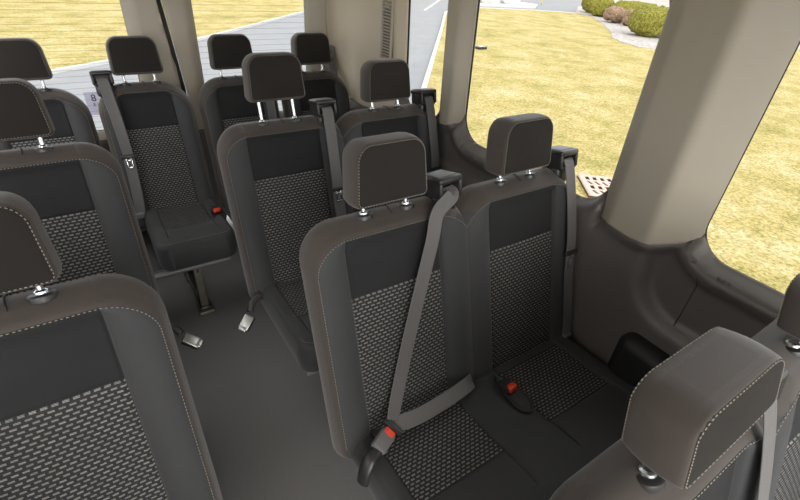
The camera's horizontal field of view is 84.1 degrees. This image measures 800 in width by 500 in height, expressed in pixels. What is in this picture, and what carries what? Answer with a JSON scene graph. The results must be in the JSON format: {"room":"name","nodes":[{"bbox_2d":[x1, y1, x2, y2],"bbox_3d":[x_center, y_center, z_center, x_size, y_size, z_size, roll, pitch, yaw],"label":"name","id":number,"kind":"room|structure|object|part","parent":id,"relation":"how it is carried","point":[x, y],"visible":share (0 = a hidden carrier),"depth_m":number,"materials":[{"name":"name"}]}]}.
{"room":"vehicle interior","nodes":[
{"label":"vehicle interior","id":0,"kind":"room"},
{"bbox_2d":[156,218,374,499],"bbox_3d":[-0.240,0.814,1.704,1.860,0.040,3.980,-17,39,-29],"label":"floor","id":1,"kind":"structure","parent":0,"point":[264,423],"depth_m":1.88,"materials":[{"name":"grey rubber"}]},
{"bbox_2d":[0,78,203,349],"bbox_3d":[-0.985,0.187,1.390,0.602,1.248,0.728,-17,39,-29],"label":"seat","id":2,"kind":"object","parent":1,"relation":"on","point":[79,192],"visible":0.38,"depth_m":1.42,"materials":[{"name":"fabric"}]},
{"bbox_3d":[-1.100,-0.310,1.371,0.012,0.147,0.055,-17,39,-29],"label":"headrest post","id":3,"kind":"part","parent":2,"relation":"part of","materials":[{"name":"silver metal"}]},
{"bbox_3d":[-1.130,0.028,1.465,0.507,0.681,0.302,-17,39,-29],"label":"backrest","id":4,"kind":"part","parent":2,"relation":"part of","materials":[{"name":"fabric"}]},
{"bbox_2d":[0,191,222,499],"bbox_3d":[-0.551,0.586,0.848,0.602,1.243,0.726,-17,39,-29],"label":"seat","id":5,"kind":"object","parent":1,"relation":"on","point":[97,402],"visible":1,"depth_m":0.87,"materials":[{"name":"fabric"}]},
{"bbox_3d":[-0.666,0.091,0.830,0.012,0.147,0.055,-17,39,-29],"label":"headrest post","id":6,"kind":"part","parent":5,"relation":"part of","materials":[{"name":"silver metal"}]},
{"bbox_2d":[0,35,236,315],"bbox_3d":[-1.307,-0.270,2.062,0.860,1.221,0.728,-17,39,-29],"label":"seat","id":7,"kind":"object","parent":1,"relation":"on","point":[151,129],"visible":0.54,"depth_m":2.12,"materials":[{"name":"fabric"}]},
{"bbox_3d":[-1.602,-0.370,2.060,0.415,0.681,0.302,-17,39,-29],"label":"backrest","id":8,"kind":"part","parent":7,"relation":"part of","materials":[{"name":"fabric"}]},
{"bbox_3d":[-1.303,-0.427,2.137,0.062,0.062,0.024,-17,39,-29],"label":"latch plate","id":9,"kind":"part","parent":7,"relation":"part of","materials":[{"name":"silver metal"}]},
{"bbox_3d":[-1.229,-0.484,2.275,0.415,0.681,0.302,-17,39,-29],"label":"backrest","id":10,"kind":"part","parent":7,"relation":"part of","materials":[{"name":"fabric"}]},
{"bbox_3d":[-1.183,0.032,2.467,0.070,0.286,0.110,-17,39,-29],"label":"leg","id":11,"kind":"part","parent":7,"relation":"part of","materials":[{"name":"black metal"}]},
{"bbox_2d":[145,199,236,270],"bbox_3d":[-1.056,-0.100,2.225,0.354,0.168,0.510,-17,39,-29],"label":"seat cushion","id":12,"kind":"object","parent":7,"relation":"on","point":[181,234],"depth_m":2.10,"materials":[{"name":"fabric"}]},
{"bbox_3d":[-1.007,0.182,2.239,0.075,0.314,0.090,-17,39,-29],"label":"leg","id":13,"kind":"part","parent":7,"relation":"part of","materials":[{"name":"metal"}]},
{"bbox_2d":[198,32,350,220],"bbox_3d":[-0.561,-0.497,2.491,0.860,1.221,0.728,-17,39,-29],"label":"seat","id":14,"kind":"object","parent":1,"relation":"on","point":[222,102],"visible":0.33,"depth_m":2.39,"materials":[{"name":"fabric"}]},
{"bbox_2d":[224,196,231,220],"bbox_3d":[-0.723,-0.202,2.417,0.354,0.168,0.510,-17,39,-29],"label":"seat cushion","id":15,"kind":"object","parent":14,"relation":"on","point":[226,207],"depth_m":2.43,"materials":[{"name":"fabric"}]},
{"bbox_3d":[-0.856,-0.597,2.490,0.415,0.681,0.302,-17,39,-29],"label":"backrest","id":16,"kind":"part","parent":14,"relation":"part of","materials":[{"name":"fabric"}]},
{"bbox_3d":[-0.483,-0.710,2.704,0.415,0.681,0.302,-17,39,-29],"label":"backrest","id":17,"kind":"part","parent":14,"relation":"part of","materials":[{"name":"fabric"}]},
{"bbox_2d":[217,52,440,376],"bbox_3d":[-0.174,-0.075,1.846,1.094,1.287,0.767,-17,39,-29],"label":"seat","id":18,"kind":"object","parent":1,"relation":"on","point":[282,177],"visible":0.62,"depth_m":1.78,"materials":[{"name":"fabric"}]},
{"bbox_3d":[-0.531,-0.522,1.687,0.012,0.147,0.055,-17,39,-29],"label":"headrest post","id":19,"kind":"part","parent":18,"relation":"part of","materials":[{"name":"silver metal"}]},
{"bbox_3d":[-0.447,-0.179,1.859,0.502,0.682,0.302,-17,39,-29],"label":"backrest","id":20,"kind":"part","parent":18,"relation":"part of","materials":[{"name":"fabric"}]},
{"bbox_2d":[261,277,318,371],"bbox_3d":[-0.086,0.171,1.935,0.922,0.168,0.510,-17,39,-29],"label":"seat cushion","id":21,"kind":"object","parent":18,"relation":"on","point":[283,299],"depth_m":1.69,"materials":[{"name":"fabric"}]},
{"bbox_3d":[-0.421,-0.556,1.750,0.012,0.147,0.055,-17,39,-29],"label":"headrest post","id":22,"kind":"part","parent":18,"relation":"part of","materials":[{"name":"silver metal"}]},
{"bbox_3d":[-0.259,-0.236,1.873,0.062,0.062,0.024,-17,39,-29],"label":"latch plate","id":23,"kind":"part","parent":18,"relation":"part of","materials":[{"name":"grey plastic"}]},
{"bbox_3d":[-0.039,-0.303,2.094,0.502,0.682,0.302,-17,39,-29],"label":"backrest","id":24,"kind":"part","parent":18,"relation":"part of","materials":[{"name":"fabric"}]},
{"bbox_3d":[0.171,-0.367,2.120,0.062,0.062,0.024,-17,39,-29],"label":"latch plate","id":25,"kind":"part","parent":18,"relation":"part of","materials":[{"name":"silver metal"}]},
{"bbox_2d":[299,113,634,499],"bbox_3d":[0.300,0.328,1.338,0.992,1.242,0.726,-17,39,-29],"label":"seat","id":26,"kind":"object","parent":1,"relation":"on","point":[450,367],"visible":0.94,"depth_m":1.29,"materials":[{"name":"fabric"}]},
{"bbox_3d":[-0.014,0.217,1.316,0.502,0.682,0.302,-17,39,-29],"label":"backrest","id":27,"kind":"part","parent":26,"relation":"part of","materials":[{"name":"fabric"}]},
{"bbox_3d":[-0.031,0.511,1.235,0.058,0.037,0.064,19,36,21],"label":"latch plate","id":28,"kind":"part","parent":26,"relation":"part of","materials":[{"name":"grey plastic"}]},
{"bbox_2d":[351,336,634,499],"bbox_3d":[0.347,0.568,1.391,0.922,0.168,0.510,-17,39,-29],"label":"seat cushion","id":29,"kind":"object","parent":26,"relation":"on","point":[527,419],"depth_m":1.31,"materials":[{"name":"fabric"}]},
{"bbox_3d":[0.394,0.093,1.550,0.502,0.682,0.302,-17,39,-29],"label":"backrest","id":30,"kind":"part","parent":26,"relation":"part of","materials":[{"name":"fabric"}]},
{"bbox_3d":[0.605,0.030,1.577,0.062,0.062,0.024,-17,39,-29],"label":"latch plate","id":31,"kind":"part","parent":26,"relation":"part of","materials":[{"name":"grey plastic"}]},
{"bbox_2d":[549,273,799,499],"bbox_3d":[0.733,0.752,0.809,0.992,1.180,0.728,-17,39,-29],"label":"seat","id":32,"kind":"object","parent":1,"relation":"on","point":[718,418],"visible":1,"depth_m":0.61,"materials":[{"name":"fabric"}]},
{"bbox_3d":[0.422,0.617,0.769,0.502,0.682,0.302,-17,39,-29],"label":"backrest","id":33,"kind":"part","parent":32,"relation":"part of","materials":[{"name":"fabric"}]},
{"bbox_3d":[0.830,0.493,1.004,0.502,0.682,0.302,-17,39,-29],"label":"backrest","id":34,"kind":"part","parent":32,"relation":"part of","materials":[{"name":"fabric"}]},
{"bbox_2d":[349,99,783,365],"bbox_3d":[0.466,0.041,1.964,0.097,1.050,3.567,-17,39,-29],"label":"wall","id":35,"kind":"structure","parent":0,"point":[671,295],"depth_m":1.44,"materials":[{"name":"grey plastic"}]},
{"bbox_2d":[161,0,327,214],"bbox_3d":[-0.879,-1.059,2.675,0.957,1.790,0.106,-17,39,-29],"label":"door","id":36,"kind":"structure","parent":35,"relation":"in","point":[178,13],"depth_m":2.49,"materials":[{"name":"beige plastic"}]},
{"bbox_2d":[325,45,337,75],"bbox_3d":[-0.396,-0.780,2.941,0.051,1.018,0.351,-17,39,-29],"label":"belt","id":37,"kind":"object","parent":35,"relation":"attached to","point":[330,66],"visible":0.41,"depth_m":2.77,"materials":[{"name":"grey fabric"}]},
{"bbox_2d":[326,0,408,107],"bbox_3d":[-0.218,-1.273,2.429,0.081,0.976,0.892,-18,40,-30],"label":"van pillar","id":38,"kind":"structure","parent":35,"relation":"attached to","point":[359,31],"depth_m":2.45,"materials":[{"name":"beige"}]},
{"bbox_2d":[380,0,393,58],"bbox_3d":[-0.061,-1.155,2.190,0.033,0.397,0.098,-17,39,-29],"label":"air vent","id":39,"kind":"object","parent":35,"relation":"attached to","point":[387,6],"depth_m":2.22,"materials":[{"name":"beige plastic"}]},
{"bbox_2d":[407,0,410,103],"bbox_3d":[0.127,-0.972,2.076,0.041,0.693,0.325,-17,39,-29],"label":"window","id":40,"kind":"structure","parent":35,"relation":"in","point":[409,12],"depth_m":2.17,"materials":[{"name":"black rubber"}]},
{"bbox_2d":[439,0,477,124],"bbox_3d":[0.236,-0.929,1.841,0.099,0.836,0.220,-17,39,-29],"label":"trim","id":41,"kind":"structure","parent":35,"relation":"attached to","point":[461,14],"depth_m":1.87,"materials":[{"name":"beige plastic"}]},
{"bbox_2d":[465,0,579,195],"bbox_3d":[0.512,-0.613,1.596,0.041,0.705,0.785,-17,39,-29],"label":"window","id":42,"kind":"structure","parent":35,"relation":"in","point":[477,16],"depth_m":1.87,"materials":[{"name":"black rubber"}]},
{"bbox_2d":[607,332,670,386],"bbox_3d":[0.863,0.489,1.448,0.100,0.310,0.400,-17,39,-29],"label":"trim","id":43,"kind":"structure","parent":35,"relation":"attached to","point":[633,356],"depth_m":1.46,"materials":[{"name":"black plastic"}]},
{"bbox_2d":[602,0,799,244],"bbox_3d":[0.770,-0.399,1.159,0.130,0.888,0.370,-17,39,-29],"label":"van pillar","id":44,"kind":"structure","parent":35,"relation":"attached to","point":[716,66],"depth_m":1.15,"materials":[{"name":"beige plastic"}]},
{"bbox_2d":[705,41,799,294],"bbox_3d":[1.181,-0.007,0.756,0.041,0.693,1.103,-17,39,-29],"label":"window","id":45,"kind":"structure","parent":35,"relation":"in","point":[799,41],"depth_m":1.13,"materials":[{"name":"black rubber"}]},
{"bbox_3d":[-1.090,0.103,0.844,0.018,1.980,3.460,-17,39,-29],"label":"wall","id":46,"kind":"structure","parent":0,"visible":0},
{"bbox_2d":[97,0,180,231],"bbox_3d":[-1.622,-0.834,2.247,0.939,1.790,0.107,-17,39,-29],"label":"door","id":47,"kind":"structure","parent":46,"relation":"in","point":[141,17],"depth_m":2.27,"materials":[{"name":"beige plastic"}]},
{"bbox_3d":[-1.672,-1.005,2.129,0.682,0.934,0.048,-17,39,-29],"label":"window","id":48,"kind":"structure","parent":47,"relation":"attached to","visible":0},
{"bbox_2d":[83,91,100,114],"bbox_3d":[-1.610,-0.782,2.361,0.100,0.120,0.003,-17,39,-29],"label":"window sticker","id":49,"kind":"object","parent":48,"relation":"attached to","point":[92,99],"visible":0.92,"depth_m":2.35,"materials":[{"name":"white"}]},
{"bbox_2d":[157,0,186,94],"bbox_3d":[-1.254,-0.944,2.456,0.026,1.791,0.122,20,37,22],"label":"door frame","id":50,"kind":"structure","parent":46,"relation":"attached to","point":[173,53],"depth_m":2.37,"materials":[{"name":"black rubber"}]},
{"label":"outside","id":51,"kind":"structure","parent":0,"visible":0},
{"bbox_2d":[427,8,799,293],"bbox_3d":[31.131,-1.849,10.795,57.600,0.200,61.000,-17,39,-29],"label":"lawn","id":52,"kind":"structure","parent":51,"point":[569,69],"depth_m":8.66,"materials":[{"name":"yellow plant"}]},
{"bbox_2d":[475,46,486,48],"bbox_3d":[2.512,-6.268,13.709,0.340,0.087,0.200,-17,39,-29],"label":"spotlight","id":53,"kind":"object","parent":52,"relation":"on","point":[476,47],"visible":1,"depth_m":13.63,"materials":[{"name":"grey plastic"}]},
{"bbox_2d":[577,174,612,197],"bbox_3d":[2.611,-0.769,5.523,0.660,0.049,0.620,7,34,3],"label":"drain grate","id":54,"kind":"object","parent":52,"relation":"on","point":[593,185],"visible":0.5,"depth_m":5.56,"materials":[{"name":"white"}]},
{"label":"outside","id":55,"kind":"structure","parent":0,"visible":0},
{"bbox_2d":[0,0,303,68],"bbox_3d":[-45.482,-14.573,20.657,110.000,0.200,90.000,-17,39,-29],"label":"lawn","id":56,"kind":"structure","parent":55,"point":[68,32],"depth_m":13.62,"materials":[{"name":"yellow plant"}]},
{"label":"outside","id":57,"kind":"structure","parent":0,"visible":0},
{"bbox_2d":[480,2,537,8],"bbox_3d":[6.542,-16.792,30.249,6.628,0.200,5.192,-9,36,-19],"label":"traffic island","id":58,"kind":"object","parent":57,"point":[521,4],"visible":0.4,"depth_m":28.64,"materials":[{"name":"concrete"}]},
{"bbox_2d":[480,0,499,3],"bbox_3d":[5.869,-16.589,29.033,1.687,1.602,1.214,-17,39,-29],"label":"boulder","id":59,"kind":"object","parent":58,"relation":"on","point":[481,1],"visible":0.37,"depth_m":28.77,"materials":[{"name":"stone"}]},
{"bbox_2d":[500,0,520,3],"bbox_3d":[7.457,-17.102,29.970,1.676,1.479,1.211,-17,39,-29],"label":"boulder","id":60,"kind":"object","parent":58,"relation":"on","point":[501,1],"visible":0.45,"depth_m":29.65,"materials":[{"name":"stone"}]},
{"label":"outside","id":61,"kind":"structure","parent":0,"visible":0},
{"bbox_2d":[28,0,581,218],"bbox_3d":[-5.321,-13.555,23.983,200.000,0.100,170.000,-17,39,-29],"label":"road","id":62,"kind":"structure","parent":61,"point":[274,36],"depth_m":13.07,"materials":[{"name":"grey asphalt"}]},
{"bbox_2d":[51,11,303,73],"bbox_3d":[-4.716,-11.331,20.683,3.990,0.200,62.584,11,34,10],"label":"kerb","id":63,"kind":"object","parent":62,"relation":"on","point":[102,62],"visible":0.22,"depth_m":12.14,"materials":[{"name":"concrete"}]},
{"bbox_2d":[421,7,573,87],"bbox_3d":[9.520,3.427,0.243,15.489,0.200,63.628,-3,34,-12],"label":"kerb","id":64,"kind":"object","parent":62,"relation":"on","point":[429,69],"visible":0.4,"depth_m":12.74,"materials":[{"name":"stone"}]},
{"bbox_2d":[576,0,799,49],"bbox_3d":[20.333,-19.057,35.278,43.300,0.200,33.000,-17,39,-29],"label":"gravel bed","id":65,"kind":"object","parent":62,"relation":"on","point":[620,32],"visible":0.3,"depth_m":20.03,"materials":[{"name":"white gravel"}]},
{"bbox_2d":[581,0,589,12],"bbox_3d":[12.165,-15.371,27.637,1.484,1.048,1.476,-17,39,-29],"label":"shrub","id":66,"kind":"object","parent":65,"relation":"on","point":[585,3],"visible":0.34,"depth_m":27.50,"materials":[{"name":"green plant"}]},
{"bbox_2d":[589,0,614,15],"bbox_3d":[11.806,-14.238,25.965,1.356,0.970,1.360,-17,39,-29],"label":"shrub","id":67,"kind":"object","parent":65,"relation":"on","point":[596,7],"visible":0.78,"depth_m":25.58,"materials":[{"name":"green plant"}]},
{"bbox_2d":[603,6,624,22],"bbox_3d":[11.370,-12.434,23.376,1.170,0.783,1.039,-17,39,-29],"label":"boulder","id":68,"kind":"object","parent":65,"relation":"on","point":[613,13],"visible":0.87,"depth_m":23.04,"materials":[{"name":"brown stone"}]},
{"bbox_2d":[622,9,634,25],"bbox_3d":[11.768,-11.753,22.391,1.026,0.794,1.025,-17,39,-29],"label":"shrub","id":69,"kind":"object","parent":65,"relation":"on","point":[627,13],"visible":0.38,"depth_m":22.25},
{"bbox_2d":[611,0,657,10],"bbox_3d":[13.138,-13.460,24.933,2.671,0.997,1.346,4,34,0],"label":"shrub","id":70,"kind":"object","parent":65,"relation":"on","point":[626,5],"visible":0.3,"depth_m":24.39,"materials":[{"name":"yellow plant"}]},
{"bbox_2d":[627,4,668,36],"bbox_3d":[11.007,-9.852,19.083,2.224,1.200,1.551,4,34,0],"label":"shrub","id":71,"kind":"object","parent":65,"relation":"on","point":[647,20],"visible":0.68,"depth_m":18.68,"materials":[{"name":"green plant"}]}
]}

